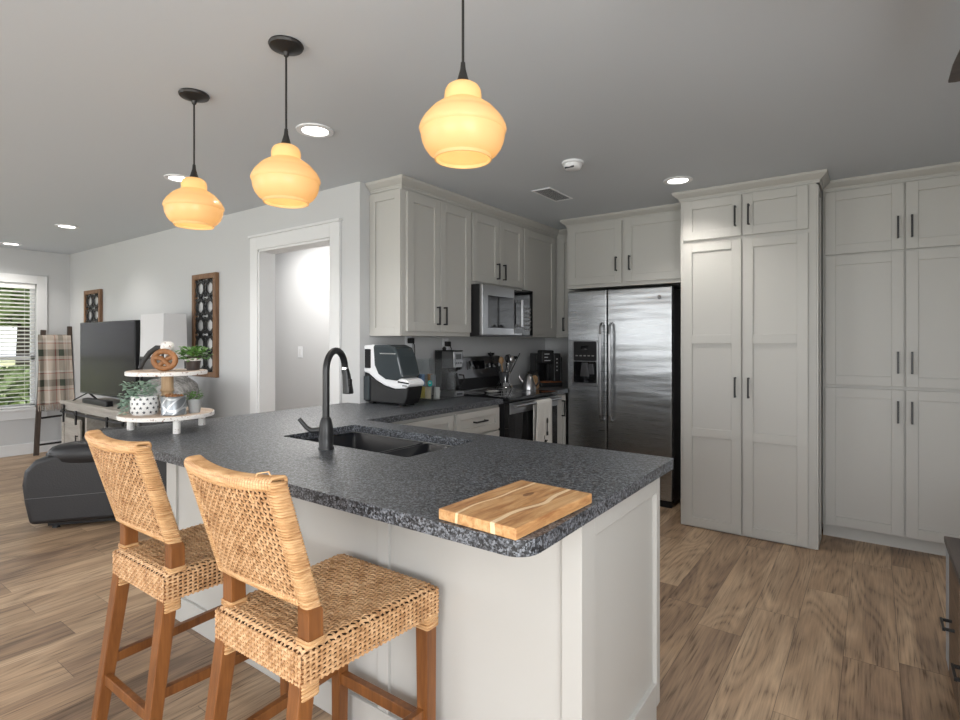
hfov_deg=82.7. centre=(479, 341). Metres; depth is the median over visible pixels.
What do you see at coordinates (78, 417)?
media console
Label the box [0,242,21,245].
recessed light
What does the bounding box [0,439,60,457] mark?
baseboard
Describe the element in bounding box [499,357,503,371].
wooden spoon
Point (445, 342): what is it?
wall outlet
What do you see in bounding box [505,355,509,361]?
bowl
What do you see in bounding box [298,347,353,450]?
kitchen faucet
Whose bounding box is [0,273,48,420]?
window
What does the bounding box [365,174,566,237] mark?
crown molding
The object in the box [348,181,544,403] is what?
wall
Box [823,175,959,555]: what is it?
storage cabinet
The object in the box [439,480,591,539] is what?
cutting board
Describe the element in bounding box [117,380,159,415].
eucalyptus
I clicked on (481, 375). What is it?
stove
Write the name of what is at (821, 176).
crown molding
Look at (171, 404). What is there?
tin
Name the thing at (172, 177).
recessed light
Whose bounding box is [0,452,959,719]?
floor
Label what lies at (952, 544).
base cabinet
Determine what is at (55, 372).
plaid blanket
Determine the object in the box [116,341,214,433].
tiered tray
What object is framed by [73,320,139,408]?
television
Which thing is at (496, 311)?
microwave
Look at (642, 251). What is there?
upper cabinet
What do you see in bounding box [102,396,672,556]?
countertop
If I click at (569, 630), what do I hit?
base cabinet
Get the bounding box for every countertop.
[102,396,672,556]
[502,382,567,394]
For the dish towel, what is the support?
hanging from the stove
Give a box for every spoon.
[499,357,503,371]
[505,355,509,371]
[508,356,514,373]
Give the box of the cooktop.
[464,388,557,401]
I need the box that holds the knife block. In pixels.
[530,371,538,388]
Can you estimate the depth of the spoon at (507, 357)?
4.67 m
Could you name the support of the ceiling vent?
in the ceiling
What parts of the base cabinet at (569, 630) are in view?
baseboard, corner post, panel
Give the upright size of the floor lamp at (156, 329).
1.575 m
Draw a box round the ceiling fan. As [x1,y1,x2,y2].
[948,50,959,82]
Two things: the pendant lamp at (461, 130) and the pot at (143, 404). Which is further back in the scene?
the pot at (143, 404)
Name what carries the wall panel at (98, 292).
attached to the wall at (151, 273)
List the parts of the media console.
sliding door, rail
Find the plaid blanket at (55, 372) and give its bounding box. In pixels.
[37,334,74,411]
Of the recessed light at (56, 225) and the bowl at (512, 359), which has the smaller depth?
the bowl at (512, 359)
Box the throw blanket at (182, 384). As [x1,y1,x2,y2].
[137,376,201,421]
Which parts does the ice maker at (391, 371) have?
water tank, lid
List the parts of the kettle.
handle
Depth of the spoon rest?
4.48 m
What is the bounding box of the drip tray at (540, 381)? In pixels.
[540,381,561,382]
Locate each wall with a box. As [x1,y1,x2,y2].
[0,247,69,445]
[70,184,347,418]
[275,246,328,410]
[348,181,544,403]
[545,338,567,444]
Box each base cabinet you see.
[167,432,659,719]
[392,405,498,435]
[557,394,565,444]
[940,536,959,718]
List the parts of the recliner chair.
frame, arm, backrest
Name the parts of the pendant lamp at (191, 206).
lamp shade, rod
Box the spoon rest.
[486,390,497,392]
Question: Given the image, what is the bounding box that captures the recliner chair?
[22,403,172,527]
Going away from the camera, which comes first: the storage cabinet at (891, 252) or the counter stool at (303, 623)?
the counter stool at (303, 623)
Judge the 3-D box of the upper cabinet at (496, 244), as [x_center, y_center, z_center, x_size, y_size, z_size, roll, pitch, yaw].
[0.048,-0.735,4.579,0.352,0.580,0.760,0,0,36]
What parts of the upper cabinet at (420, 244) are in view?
panel, door, handle, handle, door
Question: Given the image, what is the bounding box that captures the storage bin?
[416,358,455,399]
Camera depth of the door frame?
4.37 m
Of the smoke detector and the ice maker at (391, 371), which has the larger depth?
the ice maker at (391, 371)
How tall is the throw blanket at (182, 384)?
0.686 m
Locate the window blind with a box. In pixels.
[0,282,34,408]
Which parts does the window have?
pane, sash, sill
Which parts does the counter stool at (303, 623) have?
leg, post, leg, post, seat, leg, leg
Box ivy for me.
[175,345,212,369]
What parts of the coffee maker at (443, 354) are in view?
tank lid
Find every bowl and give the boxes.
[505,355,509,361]
[510,356,514,362]
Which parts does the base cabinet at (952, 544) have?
handle, drawer, handle, drawer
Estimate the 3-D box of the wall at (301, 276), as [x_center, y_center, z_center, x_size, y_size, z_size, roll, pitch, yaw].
[-1.637,0.126,5.724,3.480,2.418,0.100,0,0,36]
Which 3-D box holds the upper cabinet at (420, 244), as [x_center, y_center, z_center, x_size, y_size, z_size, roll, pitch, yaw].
[-0.399,-0.531,3.962,0.352,0.988,0.760,0,0,36]
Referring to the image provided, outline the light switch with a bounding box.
[298,346,302,357]
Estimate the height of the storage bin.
0.290 m
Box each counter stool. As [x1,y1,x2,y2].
[85,429,288,719]
[183,455,438,719]
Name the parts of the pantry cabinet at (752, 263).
door, door, handle, handle, handle, handle, door, door, panel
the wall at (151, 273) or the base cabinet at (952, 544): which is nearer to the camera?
the base cabinet at (952, 544)
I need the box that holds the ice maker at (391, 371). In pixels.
[364,344,423,405]
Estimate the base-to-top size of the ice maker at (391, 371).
0.400 m
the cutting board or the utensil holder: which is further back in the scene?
the utensil holder
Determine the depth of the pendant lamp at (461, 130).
1.44 m
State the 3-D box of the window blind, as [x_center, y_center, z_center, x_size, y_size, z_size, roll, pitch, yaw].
[-5.642,0.050,6.123,0.055,1.465,1.026,0,0,36]
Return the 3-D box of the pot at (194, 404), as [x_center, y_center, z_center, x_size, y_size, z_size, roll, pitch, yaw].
[-1.361,0.306,2.600,0.066,0.066,0.066,0,0,36]
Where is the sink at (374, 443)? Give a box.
[308,433,451,456]
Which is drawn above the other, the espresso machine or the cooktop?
the espresso machine
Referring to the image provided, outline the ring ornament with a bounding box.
[138,345,163,368]
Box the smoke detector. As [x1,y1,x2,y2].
[562,159,583,171]
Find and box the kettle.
[519,371,539,390]
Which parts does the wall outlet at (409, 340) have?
plate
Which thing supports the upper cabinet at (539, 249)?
attached to the wall at (358, 193)
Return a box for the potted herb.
[186,390,203,412]
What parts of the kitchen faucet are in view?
lever handle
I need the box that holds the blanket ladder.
[33,326,71,455]
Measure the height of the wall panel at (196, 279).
0.915 m
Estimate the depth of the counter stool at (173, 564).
1.76 m
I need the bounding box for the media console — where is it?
[60,397,136,443]
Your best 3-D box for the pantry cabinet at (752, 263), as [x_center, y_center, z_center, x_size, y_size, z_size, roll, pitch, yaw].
[2.088,0.155,4.112,0.858,2.360,1.040,0,0,36]
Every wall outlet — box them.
[405,336,414,353]
[442,339,451,349]
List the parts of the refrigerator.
dispenser panel, freezer door, handle, handle, door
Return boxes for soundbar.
[82,398,112,406]
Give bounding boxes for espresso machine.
[530,350,561,386]
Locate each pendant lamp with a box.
[162,88,224,229]
[250,35,320,208]
[419,0,506,168]
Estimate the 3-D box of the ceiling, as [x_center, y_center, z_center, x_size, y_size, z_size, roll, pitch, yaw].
[-2.238,-1.133,2.950,9.480,0.100,8.300,0,0,36]
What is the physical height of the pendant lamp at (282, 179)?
0.580 m
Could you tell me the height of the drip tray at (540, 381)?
0.010 m
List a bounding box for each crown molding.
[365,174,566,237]
[560,161,959,227]
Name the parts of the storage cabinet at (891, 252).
door, door, door, handle, handle, handle, handle, handle, handle, door, door, door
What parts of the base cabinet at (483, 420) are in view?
drawer, drawer, drawer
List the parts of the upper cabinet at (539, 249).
door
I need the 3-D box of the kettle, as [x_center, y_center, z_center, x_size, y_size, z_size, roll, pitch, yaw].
[0.419,0.337,4.656,0.145,0.160,0.130,0,0,-23]
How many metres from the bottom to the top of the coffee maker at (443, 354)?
0.381 m
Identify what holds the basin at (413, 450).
in the sink at (374, 443)
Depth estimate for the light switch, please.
5.87 m
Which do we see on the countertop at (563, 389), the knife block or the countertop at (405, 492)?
the knife block
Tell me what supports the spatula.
in the utensil holder
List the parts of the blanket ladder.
rail, rail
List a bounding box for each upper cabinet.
[369,188,470,336]
[470,210,522,289]
[510,227,555,337]
[556,237,573,337]
[567,212,680,290]
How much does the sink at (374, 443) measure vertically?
0.212 m
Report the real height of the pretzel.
0.104 m
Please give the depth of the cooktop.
4.36 m
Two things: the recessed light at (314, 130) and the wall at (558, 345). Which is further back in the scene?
the wall at (558, 345)
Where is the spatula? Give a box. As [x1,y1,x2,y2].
[490,352,499,375]
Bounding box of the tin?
[160,393,186,415]
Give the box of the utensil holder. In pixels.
[495,371,513,389]
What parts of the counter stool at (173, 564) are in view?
leg, post, leg, seat, post, leg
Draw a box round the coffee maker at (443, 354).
[435,346,464,396]
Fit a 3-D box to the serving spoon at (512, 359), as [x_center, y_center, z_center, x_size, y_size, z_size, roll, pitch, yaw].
[0.248,0.237,4.690,0.100,0.230,0.040,0,0,36]
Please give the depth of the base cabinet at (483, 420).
3.68 m
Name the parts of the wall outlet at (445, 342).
plate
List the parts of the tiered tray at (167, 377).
post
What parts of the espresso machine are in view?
panel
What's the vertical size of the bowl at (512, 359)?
0.068 m
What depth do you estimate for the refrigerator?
4.53 m
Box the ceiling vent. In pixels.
[532,187,572,201]
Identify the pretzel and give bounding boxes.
[150,349,177,370]
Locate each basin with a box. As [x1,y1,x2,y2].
[308,433,422,452]
[384,443,451,456]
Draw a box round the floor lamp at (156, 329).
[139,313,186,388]
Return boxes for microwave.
[470,284,532,336]
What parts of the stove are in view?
control panel, oven door, door rail, handle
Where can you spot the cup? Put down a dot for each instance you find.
(504, 377)
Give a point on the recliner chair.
(63, 486)
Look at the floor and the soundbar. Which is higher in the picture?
the soundbar
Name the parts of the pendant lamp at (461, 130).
rod, lamp shade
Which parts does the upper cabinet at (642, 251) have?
door, handle, door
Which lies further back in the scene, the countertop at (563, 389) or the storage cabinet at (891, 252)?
the countertop at (563, 389)
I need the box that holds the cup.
[499,373,509,382]
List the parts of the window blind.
rail, cord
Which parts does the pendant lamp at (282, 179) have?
lamp shade, rod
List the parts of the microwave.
door, handle, control panel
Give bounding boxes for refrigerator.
[568,286,680,507]
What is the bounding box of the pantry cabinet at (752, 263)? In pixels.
[681,183,822,549]
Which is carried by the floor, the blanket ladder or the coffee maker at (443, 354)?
the blanket ladder
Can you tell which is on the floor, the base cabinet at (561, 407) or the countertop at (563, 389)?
the base cabinet at (561, 407)
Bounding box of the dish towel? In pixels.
[533,398,551,442]
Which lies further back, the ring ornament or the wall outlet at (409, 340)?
the wall outlet at (409, 340)
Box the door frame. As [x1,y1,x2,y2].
[248,218,341,413]
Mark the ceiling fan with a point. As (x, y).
(954, 76)
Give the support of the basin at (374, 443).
in the sink at (374, 443)
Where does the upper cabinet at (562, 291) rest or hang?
attached to the wall at (558, 345)
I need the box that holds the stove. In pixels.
[456,356,561,442]
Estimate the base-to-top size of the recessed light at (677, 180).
0.008 m
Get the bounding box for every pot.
[129,394,159,415]
[184,356,201,369]
[187,398,201,412]
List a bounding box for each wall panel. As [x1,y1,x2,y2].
[84,289,102,322]
[192,272,218,377]
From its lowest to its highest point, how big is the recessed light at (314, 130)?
0.008 m
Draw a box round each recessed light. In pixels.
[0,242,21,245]
[55,224,78,228]
[164,174,188,182]
[296,123,333,137]
[663,176,692,184]
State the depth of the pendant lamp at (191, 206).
2.33 m
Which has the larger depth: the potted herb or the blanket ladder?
the blanket ladder
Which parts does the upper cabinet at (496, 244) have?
door, handle, handle, door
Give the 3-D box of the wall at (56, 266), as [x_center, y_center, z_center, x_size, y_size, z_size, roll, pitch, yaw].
[-6.719,0.126,4.690,0.120,2.418,5.565,0,0,36]
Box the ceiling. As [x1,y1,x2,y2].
[0,0,959,254]

